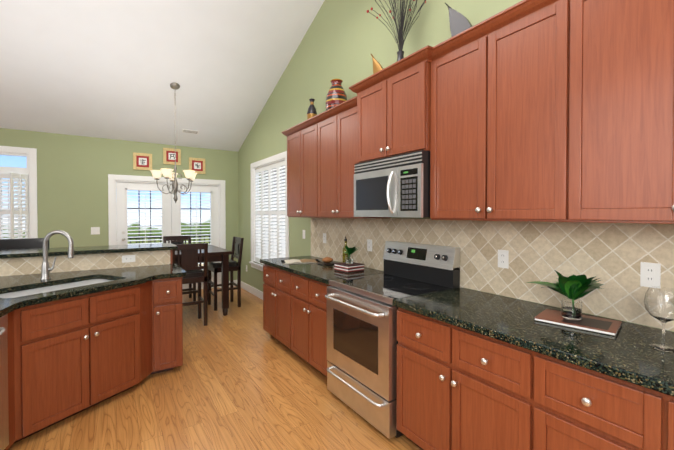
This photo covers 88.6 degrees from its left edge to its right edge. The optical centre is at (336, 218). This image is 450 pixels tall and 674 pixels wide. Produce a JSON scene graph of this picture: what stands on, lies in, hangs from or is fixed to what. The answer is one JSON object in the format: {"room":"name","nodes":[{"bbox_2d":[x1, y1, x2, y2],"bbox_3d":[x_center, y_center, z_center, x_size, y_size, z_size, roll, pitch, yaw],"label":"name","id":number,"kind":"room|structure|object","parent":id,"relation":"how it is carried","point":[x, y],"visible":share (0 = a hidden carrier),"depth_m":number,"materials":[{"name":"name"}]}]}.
{"room":"kitchen","nodes":[
{"label":"kitchen","id":0,"kind":"room"},
{"bbox_2d":[0,128,238,279],"bbox_3d":[-5.160,-0.094,4.955,7.500,2.950,0.150,-1,1,-33],"label":"wall","id":1,"kind":"structure","parent":0,"point":[73,171],"depth_m":5.59,"materials":[{"name":"green paint"}]},
{"bbox_2d":[0,146,37,238],"bbox_3d":[-5.125,-0.239,4.790,1.500,1.635,0.399,-1,1,-33],"label":"window","id":2,"kind":"structure","parent":1,"relation":"in","point":[18,175],"depth_m":5.08,"materials":[{"name":"white"}]},
{"bbox_2d":[91,227,99,234],"bbox_3d":[-3.952,0.197,5.652,0.120,0.120,0.012,-1,1,-33],"label":"switch plate","id":3,"kind":"object","parent":1,"relation":"attached to","point":[95,230],"visible":1,"depth_m":5.65,"materials":[{"name":"white plastic"}]},
{"bbox_2d":[133,152,151,169],"bbox_3d":[-3.374,-0.993,6.003,0.290,0.290,0.030,-1,1,-33],"label":"picture","id":4,"kind":"object","parent":1,"relation":"attached to","point":[142,161],"visible":0.98,"depth_m":5.99,"materials":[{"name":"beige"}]},
{"bbox_2d":[108,174,225,289],"bbox_3d":[-3.015,0.308,6.303,1.920,2.110,0.193,-1,1,-33],"label":"french door","id":5,"kind":"structure","parent":1,"relation":"in","point":[118,219],"depth_m":6.26,"materials":[{"name":"white wood"}]},
{"bbox_2d":[163,148,180,164],"bbox_3d":[-2.985,-1.126,6.256,0.290,0.290,0.030,-1,1,-33],"label":"picture","id":6,"kind":"object","parent":1,"relation":"attached to","point":[169,154],"visible":0.94,"depth_m":6.24,"materials":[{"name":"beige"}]},
{"bbox_2d":[189,157,204,173],"bbox_3d":[-2.625,-0.994,6.494,0.290,0.290,0.030,-1,1,-33],"label":"picture","id":7,"kind":"object","parent":1,"relation":"attached to","point":[197,165],"visible":0.9,"depth_m":6.49,"materials":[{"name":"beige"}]},
{"bbox_2d":[0,0,324,151],"bbox_3d":[-2.366,-3.255,0.645,7.500,4.105,10.350,-1,1,-33],"label":"ceiling","id":8,"kind":"structure","parent":0,"point":[110,69],"depth_m":4.49,"materials":[{"name":"white paint"}]},
{"bbox_2d":[150,83,196,202],"bbox_3d":[-2.319,-1.070,4.943,0.624,1.693,0.607,-1,1,-33],"label":"chandelier","id":9,"kind":"object","parent":8,"relation":"hanging from","point":[190,175],"visible":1,"depth_m":4.88,"materials":[{"name":"grey metal"}]},
{"bbox_2d":[182,129,198,133],"bbox_3d":[-2.538,-1.510,5.988,0.260,0.040,0.087,-1,1,-33],"label":"ceiling vent","id":10,"kind":"object","parent":8,"relation":"in","point":[190,131],"visible":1,"depth_m":5.98,"materials":[{"name":"white"}]},
{"bbox_2d":[8,286,421,449],"bbox_3d":[-2.303,1.463,0.750,7.650,0.050,10.350,-1,1,-33],"label":"floor","id":11,"kind":"structure","parent":0,"point":[240,378],"depth_m":2.59,"materials":[{"name":"brown wood"}]},
{"bbox_2d":[0,238,49,249],"bbox_3d":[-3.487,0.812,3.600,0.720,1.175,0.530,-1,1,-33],"label":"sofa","id":12,"kind":"object","parent":11,"relation":"on","point":[22,243],"visible":0.04,"depth_m":3.81,"materials":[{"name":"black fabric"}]},
{"bbox_2d":[0,247,185,449],"bbox_3d":[-2.001,0.888,1.878,2.400,1.071,3.120,-1,1,-33],"label":"kitchen island","id":13,"kind":"object","parent":11,"relation":"on","point":[84,328],"depth_m":2.56,"materials":[{"name":"brown wood"}]},
{"bbox_2d":[0,314,8,449],"bbox_3d":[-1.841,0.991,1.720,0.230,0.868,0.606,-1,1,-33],"label":"dishwasher","id":14,"kind":"object","parent":13,"relation":"in","point":[4,416],"depth_m":1.97,"materials":[{"name":"brown wood"}]},
{"bbox_2d":[40,230,73,279],"bbox_3d":[-2.310,0.294,2.852,0.231,0.401,0.151,-1,1,-33],"label":"faucet","id":15,"kind":"object","parent":13,"relation":"on","point":[46,269],"visible":0.98,"depth_m":2.84,"materials":[{"name":"silver metal"}]},
{"bbox_2d":[0,279,113,297],"bbox_3d":[-2.101,0.638,2.624,0.889,0.200,0.769,-1,1,-33],"label":"sink","id":16,"kind":"object","parent":13,"relation":"in","point":[108,292],"depth_m":2.60,"materials":[{"name":"silver metal"}]},
{"bbox_2d":[0,243,177,254],"bbox_3d":[-2.858,0.316,3.225,2.450,0.034,0.515,-1,1,-33],"label":"island countertop","id":17,"kind":"structure","parent":13,"relation":"on","point":[134,247],"depth_m":3.41,"materials":[{"name":"stone"}]},
{"bbox_2d":[122,255,134,262],"bbox_3d":[-2.091,0.402,3.469,0.116,0.072,0.008,-1,1,-33],"label":"outlet","id":18,"kind":"object","parent":13,"relation":"attached to","point":[128,258],"visible":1,"depth_m":3.47,"materials":[{"name":"white plastic"}]},
{"bbox_2d":[163,235,195,300],"bbox_3d":[-2.618,0.833,5.741,0.432,1.075,0.460,-1,1,-33],"label":"chair","id":19,"kind":"object","parent":11,"relation":"on","point":[178,239],"visible":0.23,"depth_m":5.87,"materials":[{"name":"brown wood"}]},
{"bbox_2d":[172,243,207,325],"bbox_3d":[-1.963,0.850,4.521,0.432,1.075,0.460,-1,1,-33],"label":"chair","id":20,"kind":"object","parent":11,"relation":"on","point":[195,273],"visible":0.69,"depth_m":4.41,"materials":[{"name":"brown wood"}]},
{"bbox_2d":[175,245,232,315],"bbox_3d":[-2.313,0.920,5.093,1.200,0.920,1.200,-1,1,-33],"label":"dining table","id":21,"kind":"object","parent":11,"relation":"on","point":[215,253],"visible":0.4,"depth_m":4.90,"materials":[{"name":"brown wood"}]},
{"bbox_2d":[208,237,243,310],"bbox_3d":[-1.766,0.837,5.462,0.460,1.075,0.432,-1,1,-33],"label":"chair","id":22,"kind":"object","parent":11,"relation":"on","point":[237,249],"visible":0.98,"depth_m":5.38,"materials":[{"name":"brown wood"}]},
{"bbox_2d":[263,264,286,346],"bbox_3d":[-0.384,0.959,3.913,0.645,0.874,0.809,-1,1,-33],"label":"base cabinet","id":23,"kind":"object","parent":11,"relation":"on","point":[274,279],"depth_m":3.77,"materials":[{"name":"brown wood"}]},
{"bbox_2d":[287,271,331,376],"bbox_3d":[-0.004,0.966,3.334,0.645,0.874,0.809,-1,1,-33],"label":"base cabinet","id":24,"kind":"object","parent":11,"relation":"on","point":[306,300],"depth_m":3.15,"materials":[{"name":"brown wood"}]},
{"bbox_2d":[325,241,459,438],"bbox_3d":[0.377,0.810,2.639,0.746,1.205,0.756,-1,1,-33],"label":"range","id":25,"kind":"object","parent":11,"relation":"on","point":[362,342],"visible":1,"depth_m":2.49,"materials":[{"name":"silver metal"}]},
{"bbox_2d":[396,307,514,449],"bbox_3d":[0.884,0.985,1.977,0.645,0.874,0.898,-1,1,-33],"label":"base cabinet","id":26,"kind":"object","parent":11,"relation":"on","point":[458,388],"depth_m":1.83,"materials":[{"name":"brown wood"}]},
{"bbox_2d":[511,345,673,449],"bbox_3d":[1.329,0.994,1.299,0.645,0.874,0.956,-1,1,-33],"label":"base cabinet","id":27,"kind":"object","parent":11,"relation":"on","point":[558,404],"depth_m":1.32,"materials":[{"name":"brown wood"}]},
{"bbox_2d":[260,256,673,396],"bbox_3d":[0.695,0.523,2.234,0.670,0.039,4.850,-1,1,-33],"label":"countertop","id":28,"kind":"structure","parent":27,"relation":"on","point":[627,353],"depth_m":1.57,"materials":[{"name":"stone"}]},
{"bbox_2d":[281,259,319,263],"bbox_3d":[-0.406,0.473,3.873,0.420,0.014,0.280,0,1,-13],"label":"open magazine","id":29,"kind":"object","parent":28,"relation":"on","point":[292,261],"visible":0.92,"depth_m":3.84,"materials":[{"name":"beige paper"}]},
{"bbox_2d":[317,257,335,264],"bbox_3d":[-0.100,0.447,3.697,0.180,0.072,0.150,-1,1,-33],"label":"board","id":30,"kind":"object","parent":28,"relation":"on","point":[327,260],"visible":0.96,"depth_m":3.65,"materials":[{"name":"brown wood"}]},
{"bbox_2d":[343,236,347,261],"bbox_3d":[0.090,0.334,3.587,0.064,0.300,0.063,-1,1,-33],"label":"oil bottle","id":31,"kind":"object","parent":28,"relation":"on","point":[344,249],"visible":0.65,"depth_m":3.57,"materials":[{"name":"yellow"}]},
{"bbox_2d":[334,262,363,272],"bbox_3d":[0.115,0.456,3.259,0.203,0.065,0.203,-1,1,-38],"label":"books","id":32,"kind":"object","parent":28,"relation":"on","point":[348,268],"visible":0.9,"depth_m":3.20,"materials":[{"name":"red"}]},
{"bbox_2d":[343,246,359,263],"bbox_3d":[0.134,0.334,3.281,0.175,0.177,0.195,-1,1,-33],"label":"potted plant","id":33,"kind":"object","parent":32,"relation":"on","point":[349,257],"visible":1,"depth_m":3.23,"materials":[{"name":"green plant"}]},
{"bbox_2d":[534,309,621,335],"bbox_3d":[1.180,0.501,1.697,0.320,0.016,0.230,1,1,45],"label":"books","id":34,"kind":"object","parent":28,"relation":"on","point":[605,326],"visible":0.92,"depth_m":1.65,"materials":[{"name":"brown"}]},
{"bbox_2d":[527,270,604,319],"bbox_3d":[1.165,0.372,1.770,0.288,0.241,0.346,-1,1,-33],"label":"potted plant","id":35,"kind":"object","parent":34,"relation":"on","point":[572,288],"visible":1,"depth_m":1.69,"materials":[{"name":"green plant"}]},
{"bbox_2d":[644,287,673,351],"bbox_3d":[1.297,0.397,1.371,0.120,0.235,0.120,-1,1,-33],"label":"wine glass","id":36,"kind":"object","parent":28,"relation":"on","point":[659,303],"visible":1,"depth_m":1.35,"materials":[{"name":"clear glass"}]},
{"bbox_2d":[238,0,673,331],"bbox_3d":[0.834,-2.053,2.757,0.150,6.927,10.350,-1,1,-33],"label":"wall","id":37,"kind":"structure","parent":0,"point":[343,40],"depth_m":4.08,"materials":[{"name":"green paint"}]},
{"bbox_2d":[241,281,262,299],"bbox_3d":[-1.171,1.306,5.715,0.015,0.130,2.980,-1,1,-33],"label":"baseboard","id":38,"kind":"structure","parent":37,"relation":"attached to","point":[253,290],"depth_m":6.24,"materials":[{"name":"white wood"}]},
{"bbox_2d":[249,151,288,270],"bbox_3d":[-1.098,-0.050,5.649,0.145,1.875,1.620,-1,1,-33],"label":"window shutters","id":39,"kind":"object","parent":37,"relation":"attached to","point":[269,249],"visible":0.88,"depth_m":5.65,"materials":[{"name":"white wood"}]},
{"bbox_2d":[286,117,313,217],"bbox_3d":[-0.250,-0.537,3.972,0.345,1.045,0.803,-1,1,-33],"label":"upper cabinet","id":40,"kind":"object","parent":37,"relation":"attached to","point":[300,138],"depth_m":3.89,"materials":[{"name":"brown wood"}]},
{"bbox_2d":[307,98,316,119],"bbox_3d":[-0.289,-1.192,4.000,0.124,0.380,0.122,-1,1,-33],"label":"vase","id":41,"kind":"object","parent":40,"relation":"on","point":[311,112],"visible":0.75,"depth_m":3.96,"materials":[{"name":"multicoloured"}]},
{"bbox_2d":[314,97,390,218],"bbox_3d":[0.128,-0.530,3.394,0.345,1.045,0.803,-1,1,-33],"label":"upper cabinet","id":42,"kind":"object","parent":37,"relation":"attached to","point":[334,169],"depth_m":3.30,"materials":[{"name":"brown wood"}]},
{"bbox_2d":[325,79,346,109],"bbox_3d":[-0.004,-1.209,3.564,0.230,0.425,0.230,-1,1,-33],"label":"striped vase","id":43,"kind":"object","parent":42,"relation":"on","point":[336,95],"visible":0.65,"depth_m":3.48,"materials":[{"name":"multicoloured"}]},
{"bbox_2d":[354,48,429,167],"bbox_3d":[0.539,-0.793,2.723,0.390,0.660,0.764,-1,1,-33],"label":"upper cabinet","id":44,"kind":"object","parent":37,"relation":"attached to","point":[392,105],"depth_m":2.54,"materials":[{"name":"brown wood"}]},
{"bbox_2d":[371,54,383,73],"bbox_3d":[0.360,-1.258,2.990,0.070,0.380,0.163,-1,1,-33],"label":"fish ornament","id":45,"kind":"object","parent":44,"relation":"on","point":[377,66],"visible":0.35,"depth_m":2.98,"materials":[{"name":"gold metal"}]},
{"bbox_2d":[354,150,429,217],"bbox_3d":[0.504,-0.237,2.707,0.470,0.448,0.758,-1,1,-33],"label":"microwave","id":46,"kind":"object","parent":44,"relation":"attached to","point":[396,186],"visible":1,"depth_m":2.50,"materials":[{"name":"silver metal"}]},
{"bbox_2d":[366,0,425,60],"bbox_3d":[0.407,-1.636,2.746,0.547,1.142,0.801,-1,1,-33],"label":"vase","id":47,"kind":"object","parent":44,"relation":"on","point":[400,19],"visible":0.88,"depth_m":2.75,"materials":[{"name":"black"}]},
{"bbox_2d":[430,0,549,221],"bbox_3d":[1.013,-0.551,2.044,0.345,1.125,0.897,-1,1,-33],"label":"upper cabinet","id":48,"kind":"object","parent":37,"relation":"attached to","point":[545,110],"depth_m":1.93,"materials":[{"name":"brown wood"}]},
{"bbox_2d":[445,3,471,36],"bbox_3d":[0.811,-1.269,2.301,0.069,0.420,0.208,-1,1,-33],"label":"shell ornament","id":49,"kind":"object","parent":48,"relation":"on","point":[459,22],"visible":0.4,"depth_m":2.29,"materials":[{"name":"grey"}]},
{"bbox_2d":[311,218,673,330],"bbox_3d":[0.988,0.411,2.407,0.011,0.809,4.820,-1,1,-33],"label":"backsplash","id":50,"kind":"structure","parent":37,"relation":"attached to","point":[612,256],"depth_m":2.07,"materials":[{"name":"tile"}]},
{"bbox_2d":[323,233,325,242],"bbox_3d":[-0.149,0.233,4.123,0.008,0.116,0.072,-1,1,-33],"label":"outlet","id":51,"kind":"object","parent":50,"relation":"attached to","point":[324,237],"visible":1,"depth_m":4.12,"materials":[{"name":"white plastic"}]},
{"bbox_2d":[367,239,371,251],"bbox_3d":[0.321,0.262,3.406,0.008,0.116,0.072,-1,1,-33],"label":"outlet","id":52,"kind":"object","parent":50,"relation":"attached to","point":[369,244],"visible":1,"depth_m":3.40,"materials":[{"name":"white plastic"}]},
{"bbox_2d":[498,250,508,268],"bbox_3d":[1.080,0.262,2.247,0.008,0.116,0.072,-1,1,-33],"label":"outlet","id":53,"kind":"object","parent":50,"relation":"attached to","point":[503,258],"visible":1,"depth_m":2.24,"materials":[{"name":"white plastic"}]},
{"bbox_2d":[640,262,660,286],"bbox_3d":[1.481,0.266,1.634,0.008,0.116,0.072,-1,1,-33],"label":"outlet","id":54,"kind":"object","parent":50,"relation":"attached to","point":[650,274],"visible":0.96,"depth_m":1.63,"materials":[{"name":"white plastic"}]},
{"bbox_2d":[550,0,673,223],"bbox_3d":[1.458,-0.542,1.364,0.345,1.125,0.952,-1,1,-33],"label":"upper cabinet","id":55,"kind":"object","parent":37,"relation":"attached to","point":[612,61],"depth_m":1.48,"materials":[{"name":"brown wood"}]},
{"label":"outside","id":56,"kind":"structure","parent":0,"visible":0},
{"bbox_2d":[0,155,209,265],"bbox_3d":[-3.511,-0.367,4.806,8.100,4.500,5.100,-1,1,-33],"label":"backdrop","id":57,"kind":"structure","parent":56,"point":[12,161],"depth_m":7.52,"materials":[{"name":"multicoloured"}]},
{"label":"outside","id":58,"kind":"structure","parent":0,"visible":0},
{"bbox_2d":[128,234,209,265],"bbox_3d":[-4.658,0.858,6.665,4.800,1.000,0.040,-1,1,-33],"label":"deck railing","id":59,"kind":"object","parent":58,"point":[161,237],"visible":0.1,"depth_m":7.24,"materials":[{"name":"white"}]}
]}

